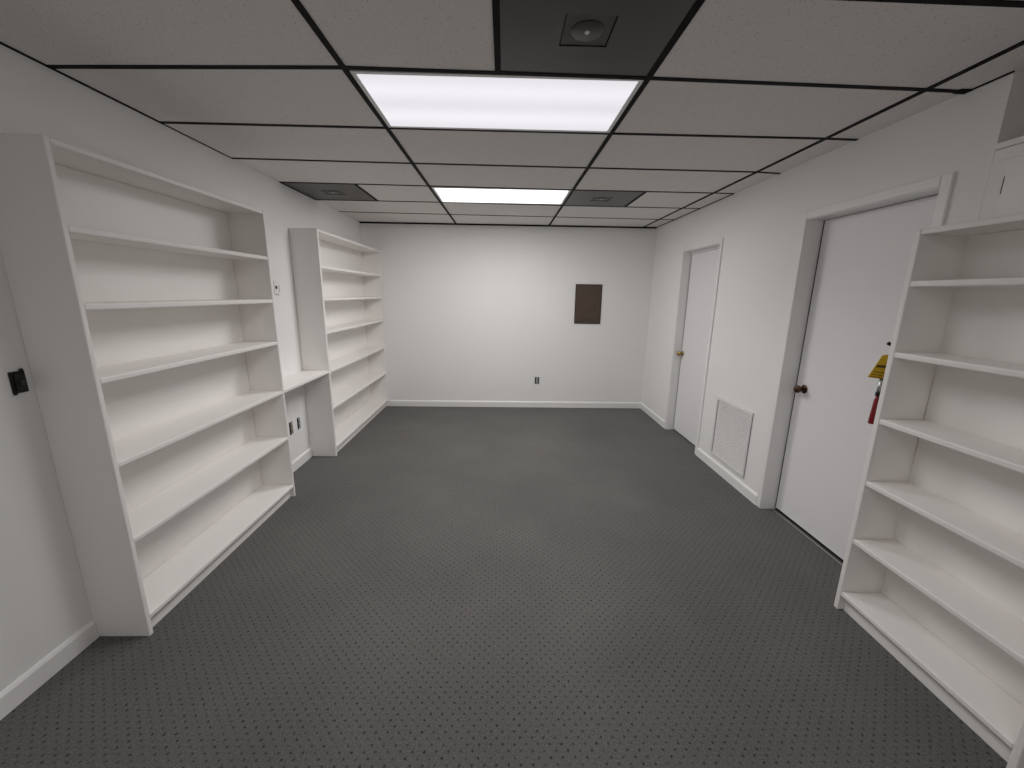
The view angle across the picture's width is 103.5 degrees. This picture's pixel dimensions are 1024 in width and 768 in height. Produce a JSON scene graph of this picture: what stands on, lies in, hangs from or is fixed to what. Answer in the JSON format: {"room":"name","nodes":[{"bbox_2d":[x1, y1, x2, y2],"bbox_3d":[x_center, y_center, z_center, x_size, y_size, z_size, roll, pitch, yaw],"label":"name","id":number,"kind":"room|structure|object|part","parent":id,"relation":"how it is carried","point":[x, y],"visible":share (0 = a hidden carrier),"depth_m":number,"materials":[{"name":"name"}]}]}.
{"room":"back office","nodes":[
{"label":"back office","id":0,"kind":"room"},
{"bbox_2d":[0,44,360,691],"bbox_3d":[-1.976,-0.144,1.844,0.140,2.565,7.646,1,13,-1],"label":"wall","id":1,"kind":"structure","parent":0,"point":[44,602],"depth_m":1.68,"materials":[{"name":"paint"}]},
{"bbox_2d":[7,368,28,395],"bbox_3d":[-1.889,-0.008,1.553,0.024,0.098,0.052,1,13,-1],"label":"light switch","id":2,"kind":"object","parent":1,"relation":"attached to","point":[18,382],"visible":1,"depth_m":1.55,"materials":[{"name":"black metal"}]},
{"bbox_2d":[0,448,311,719],"bbox_3d":[-1.900,1.264,1.220,0.014,0.092,5.532,1,13,-1],"label":"baseboard","id":3,"kind":"structure","parent":1,"relation":"attached to","point":[41,672],"depth_m":1.66,"materials":[{"name":"paint"}]},
{"bbox_2d":[273,280,280,294],"bbox_3d":[-1.926,-0.788,3.310,0.009,0.118,0.082,1,13,-1],"label":"wall plate","id":4,"kind":"object","parent":1,"relation":"attached to","point":[276,283],"visible":1,"depth_m":3.30,"materials":[{"name":"white plastic"}]},
{"bbox_2d":[289,422,292,434],"bbox_3d":[-1.941,0.390,3.556,0.012,0.112,0.052,1,13,-1],"label":"wall outlet","id":5,"kind":"object","parent":1,"relation":"attached to","point":[290,423],"visible":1,"depth_m":3.54,"materials":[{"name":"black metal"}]},
{"bbox_2d":[297,418,300,428],"bbox_3d":[-1.943,0.359,3.687,0.012,0.104,0.046,1,13,-1],"label":"wall outlet","id":6,"kind":"object","parent":1,"relation":"attached to","point":[298,419],"visible":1,"depth_m":3.68,"materials":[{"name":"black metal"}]},
{"bbox_2d":[283,370,328,392],"bbox_3d":[-1.817,-0.029,3.373,0.242,0.025,0.780,1,13,-1],"label":"wall shelf","id":7,"kind":"object","parent":1,"relation":"attached to","point":[295,380],"visible":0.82,"depth_m":3.41,"materials":[{"name":"paint"}]},
{"bbox_2d":[0,406,1006,767],"bbox_3d":[0.262,1.180,2.182,4.656,0.100,7.646,1,13,-1],"label":"floor","id":8,"kind":"structure","parent":0,"point":[449,587],"depth_m":1.87,"materials":[{"name":"carpet"}]},
{"bbox_2d":[0,133,295,635],"bbox_3d":[-1.794,-0.001,2.292,0.243,2.096,1.340,1,13,-1],"label":"bookcase","id":9,"kind":"object","parent":8,"relation":"on","point":[147,319],"visible":1,"depth_m":2.02,"materials":[{"name":"paint"}]},
{"bbox_3d":[-1.782,0.143,1.649,0.243,2.096,0.022,1,13,-1],"label":"panel","id":10,"kind":"part","parent":9,"relation":"part of","materials":[{"name":"paint"}]},
{"bbox_3d":[-1.780,-1.012,2.069,0.242,0.023,1.299,1,13,-1],"label":"panel","id":11,"kind":"part","parent":9,"relation":"part of","materials":[{"name":"paint"}]},
{"bbox_3d":[-1.913,0.011,2.295,0.006,2.070,1.292,1,13,-1],"label":"panel","id":12,"kind":"part","parent":9,"relation":"part of","materials":[{"name":"paint"}]},
{"bbox_3d":[-1.781,-0.722,2.134,0.235,0.025,1.299,1,13,-1],"label":"shelf","id":13,"kind":"part","parent":9,"relation":"part of","materials":[{"name":"paint"}]},
{"bbox_3d":[-1.785,-0.441,2.196,0.235,0.025,1.299,1,13,-1],"label":"shelf","id":14,"kind":"part","parent":9,"relation":"part of","materials":[{"name":"paint"}]},
{"bbox_3d":[-1.789,-0.153,2.260,0.235,0.025,1.299,1,13,-1],"label":"shelf","id":15,"kind":"part","parent":9,"relation":"part of","materials":[{"name":"paint"}]},
{"bbox_3d":[-1.794,0.202,2.340,0.235,0.025,1.299,1,13,-1],"label":"shelf","id":16,"kind":"part","parent":9,"relation":"part of","materials":[{"name":"paint"}]},
{"bbox_3d":[-1.800,0.552,2.417,0.235,0.025,1.299,1,13,-1],"label":"shelf","id":17,"kind":"part","parent":9,"relation":"part of","materials":[{"name":"paint"}]},
{"bbox_3d":[-1.806,0.935,2.503,0.235,0.025,1.299,1,13,-1],"label":"shelf","id":18,"kind":"part","parent":9,"relation":"part of","materials":[{"name":"paint"}]},
{"bbox_3d":[-1.807,-0.144,2.937,0.243,2.096,0.018,1,13,-1],"label":"panel","id":19,"kind":"part","parent":9,"relation":"part of","materials":[{"name":"paint"}]},
{"bbox_2d":[289,228,387,455],"bbox_3d":[-1.838,-0.518,4.599,0.243,2.101,1.824,1,13,-1],"label":"bookcase","id":20,"kind":"object","parent":8,"relation":"on","point":[339,296],"visible":0.98,"depth_m":4.42,"materials":[{"name":"paint"}]},
{"bbox_3d":[-1.821,-0.322,3.723,0.243,2.101,0.030,1,13,-1],"label":"panel","id":21,"kind":"part","parent":20,"relation":"part of","materials":[{"name":"paint"}]},
{"bbox_3d":[-1.956,-0.507,4.603,0.006,2.075,1.764,1,13,-1],"label":"panel","id":22,"kind":"part","parent":20,"relation":"part of","materials":[{"name":"paint"}]},
{"bbox_3d":[-1.823,-1.532,4.377,0.242,0.023,1.771,1,13,-1],"label":"panel","id":23,"kind":"part","parent":20,"relation":"part of","materials":[{"name":"paint"}]},
{"bbox_3d":[-1.824,-1.234,4.443,0.235,0.025,1.771,1,13,-1],"label":"shelf","id":24,"kind":"part","parent":20,"relation":"part of","materials":[{"name":"paint"}]},
{"bbox_3d":[-1.828,-0.957,4.505,0.235,0.025,1.771,1,13,-1],"label":"shelf","id":25,"kind":"part","parent":20,"relation":"part of","materials":[{"name":"paint"}]},
{"bbox_3d":[-1.833,-0.663,4.571,0.235,0.025,1.771,1,13,-1],"label":"shelf","id":26,"kind":"part","parent":20,"relation":"part of","materials":[{"name":"paint"}]},
{"bbox_3d":[-1.838,-0.308,4.650,0.235,0.025,1.771,1,13,-1],"label":"shelf","id":27,"kind":"part","parent":20,"relation":"part of","materials":[{"name":"paint"}]},
{"bbox_3d":[-1.843,0.040,4.727,0.235,0.025,1.771,1,13,-1],"label":"shelf","id":28,"kind":"part","parent":20,"relation":"part of","materials":[{"name":"paint"}]},
{"bbox_3d":[-1.849,0.423,4.812,0.235,0.025,1.771,1,13,-1],"label":"shelf","id":29,"kind":"part","parent":20,"relation":"part of","materials":[{"name":"paint"}]},
{"bbox_3d":[-1.854,-0.714,5.478,0.243,2.101,0.022,1,13,-1],"label":"panel","id":30,"kind":"part","parent":20,"relation":"part of","materials":[{"name":"paint"}]},
{"bbox_2d":[834,213,1023,767],"bbox_3d":[1.813,0.339,1.544,0.212,1.864,0.769,1,13,-1],"label":"bookcase","id":31,"kind":"object","parent":8,"relation":"on","point":[949,607],"visible":1,"depth_m":1.70,"materials":[{"name":"paint"}]},
{"bbox_2d":[868,342,890,423],"bbox_3d":[1.803,0.058,1.947,0.215,0.518,0.095,5,13,18],"label":"fire extinguisher","id":32,"kind":"object","parent":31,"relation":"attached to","point":[878,372],"visible":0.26,"depth_m":1.92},
{"bbox_2d":[870,365,885,377],"bbox_3d":[1.737,-0.059,1.917,0.078,0.065,0.006,-1,13,-9],"label":"print","id":33,"kind":"object","parent":32,"relation":"attached to","point":[878,371],"depth_m":1.92,"materials":[{"name":"yellow paper"}]},
{"bbox_3d":[1.806,0.258,1.907,0.212,1.864,0.026,1,13,-1],"label":"panel","id":34,"kind":"part","parent":31,"relation":"part of","materials":[{"name":"paint"}]},
{"bbox_3d":[1.798,1.157,1.725,0.204,0.025,0.718,1,13,-1],"label":"shelf","id":35,"kind":"part","parent":31,"relation":"part of","materials":[{"name":"paint"}]},
{"bbox_3d":[1.802,0.860,1.659,0.204,0.025,0.718,1,13,-1],"label":"shelf","id":36,"kind":"part","parent":31,"relation":"part of","materials":[{"name":"paint"}]},
{"bbox_3d":[1.807,0.556,1.591,0.204,0.025,0.718,1,13,-1],"label":"shelf","id":37,"kind":"part","parent":31,"relation":"part of","materials":[{"name":"paint"}]},
{"bbox_3d":[1.812,0.253,1.524,0.204,0.025,0.718,1,13,-1],"label":"shelf","id":38,"kind":"part","parent":31,"relation":"part of","materials":[{"name":"paint"}]},
{"bbox_3d":[1.916,0.353,1.548,0.006,1.838,0.711,1,13,-1],"label":"panel","id":39,"kind":"part","parent":31,"relation":"part of","materials":[{"name":"paint"}]},
{"bbox_3d":[1.816,-0.051,1.456,0.204,0.025,0.718,1,13,-1],"label":"shelf","id":40,"kind":"part","parent":31,"relation":"part of","materials":[{"name":"paint"}]},
{"bbox_3d":[1.821,-0.351,1.389,0.204,0.025,0.718,1,13,-1],"label":"shelf","id":41,"kind":"part","parent":31,"relation":"part of","materials":[{"name":"paint"}]},
{"bbox_3d":[1.827,-0.558,1.343,0.211,0.023,0.718,1,13,-1],"label":"panel","id":42,"kind":"part","parent":31,"relation":"part of","materials":[{"name":"paint"}]},
{"bbox_3d":[1.820,0.420,1.181,0.212,1.864,0.024,1,13,-1],"label":"panel","id":43,"kind":"part","parent":31,"relation":"part of","materials":[{"name":"paint"}]},
{"bbox_2d":[360,223,655,405],"bbox_3d":[0.212,-0.938,5.554,4.376,2.565,0.140,1,13,-1],"label":"wall","id":44,"kind":"structure","parent":0,"point":[471,312],"depth_m":5.47,"materials":[{"name":"paint"}]},
{"bbox_2d":[390,400,640,407],"bbox_3d":[0.056,0.287,5.746,3.566,0.086,0.014,1,13,-1],"label":"baseboard","id":45,"kind":"structure","parent":44,"relation":"attached to","point":[436,403],"depth_m":5.74,"materials":[{"name":"paint"}]},
{"bbox_2d":[574,284,601,323],"bbox_3d":[1.029,-1.078,5.453,0.359,0.525,0.026,1,13,-1],"label":"electrical panel","id":46,"kind":"object","parent":44,"relation":"attached to","point":[588,297],"visible":1,"depth_m":5.45,"materials":[{"name":"brown metal"}]},
{"bbox_3d":[1.024,-1.050,5.453,0.209,0.320,0.004,1,13,-1],"label":"door","id":47,"kind":"part","parent":46,"relation":"part of","materials":[{"name":"brown metal"}]},
{"bbox_2d":[0,0,1023,226],"bbox_3d":[0.299,-1.316,1.625,4.376,0.116,7.366,1,13,-1],"label":"ceiling","id":48,"kind":"structure","parent":0,"point":[799,41],"depth_m":1.72,"materials":[{"name":"tile"}]},
{"bbox_2d":[284,183,375,200],"bbox_3d":[-1.621,-1.756,3.658,0.601,0.049,0.616,1,13,-1],"label":"ceiling vent","id":49,"kind":"object","parent":48,"relation":"in","point":[316,191],"visible":0.99,"depth_m":3.63,"materials":[{"name":"metal"}]},
{"bbox_2d":[349,70,643,132],"bbox_3d":[-0.061,-1.369,1.925,1.212,0.084,0.573,1,13,-1],"label":"ceiling light","id":50,"kind":"object","parent":48,"relation":"attached to","point":[402,99],"visible":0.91,"depth_m":1.88,"materials":[{"name":"paint"}]},
{"bbox_2d":[431,187,570,204],"bbox_3d":[-0.092,-1.767,3.711,1.195,0.084,0.572,1,13,-1],"label":"ceiling light","id":51,"kind":"object","parent":48,"relation":"attached to","point":[445,194],"visible":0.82,"depth_m":3.69,"materials":[{"name":"paint"}]},
{"bbox_2d":[0,0,1023,228],"bbox_3d":[0.297,-1.261,1.638,4.374,0.036,7.366,1,13,-1],"label":"ceiling grid","id":52,"kind":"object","parent":48,"relation":"attached to","point":[495,3],"depth_m":1.71,"materials":[{"name":"black metal"}]},
{"bbox_2d":[500,0,696,75],"bbox_3d":[0.257,-1.227,1.408,0.607,0.049,0.471,1,13,-1],"label":"ceiling vent","id":53,"kind":"object","parent":48,"relation":"in","point":[592,37],"visible":1,"depth_m":1.39,"materials":[{"name":"black plastic"}]},
{"bbox_2d":[565,191,642,206],"bbox_3d":[0.831,-1.741,3.757,0.618,0.049,0.610,1,13,-1],"label":"ceiling vent","id":54,"kind":"object","parent":48,"relation":"in","point":[578,198],"visible":0.99,"depth_m":3.73,"materials":[{"name":"metal"}]},
{"bbox_2d":[641,71,1023,590],"bbox_3d":[2.272,-0.100,1.934,0.674,2.565,7.366,1,13,-1],"label":"wall","id":55,"kind":"structure","parent":0,"point":[759,224],"depth_m":2.96,"materials":[{"name":"paint"}]},
{"bbox_2d":[664,237,723,454],"bbox_3d":[1.960,-0.393,4.291,0.163,2.102,0.857,1,13,-1],"label":"door","id":56,"kind":"structure","parent":55,"relation":"in","point":[699,272],"depth_m":4.40,"materials":[{"name":"paint"}]},
{"bbox_2d":[640,402,756,504],"bbox_3d":[1.871,0.602,4.458,0.014,0.086,2.731,1,13,-1],"label":"baseboard","id":57,"kind":"structure","parent":55,"relation":"attached to","point":[730,478],"depth_m":3.64,"materials":[{"name":"paint"}]},
{"bbox_2d":[710,397,753,477],"bbox_3d":[1.891,0.443,3.510,0.016,0.552,0.544,1,13,-1],"label":"air vent","id":58,"kind":"object","parent":55,"relation":"in","point":[732,425],"visible":1,"depth_m":3.48,"materials":[{"name":"white metal"}]},
{"bbox_2d":[771,508,842,564],"bbox_3d":[1.992,1.040,2.684,0.013,0.005,0.813,1,13,-1],"label":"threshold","id":59,"kind":"structure","parent":55,"relation":"attached to","point":[771,508],"depth_m":2.70,"materials":[{"name":"metal"}]},
{"bbox_2d":[775,508,843,561],"bbox_3d":[2.023,0.840,3.588,0.042,0.004,2.669,1,13,-1],"label":"trim","id":60,"kind":"structure","parent":55,"relation":"attached to","point":[777,509],"depth_m":2.73,"materials":[{"name":"black"}]},
{"bbox_2d":[756,172,955,559],"bbox_3d":[1.995,0.005,2.454,0.163,2.126,0.925,1,13,-1],"label":"door","id":61,"kind":"structure","parent":55,"relation":"in","point":[852,258],"depth_m":2.52,"materials":[{"name":"paint"}]},
{"bbox_3d":[1.987,0.035,2.791,0.060,0.054,0.054,1,13,-1],"label":"knob","id":62,"kind":"part","parent":61,"relation":"part of","materials":[{"name":"brown metal"}]},
{"bbox_2d":[993,136,1023,232],"bbox_3d":[2.244,-0.384,-0.072,0.540,0.390,3.575,1,13,-1],"label":"trim","id":63,"kind":"structure","parent":55,"relation":"attached to","point":[1011,199],"depth_m":1.57,"materials":[{"name":"paint"}]}
]}

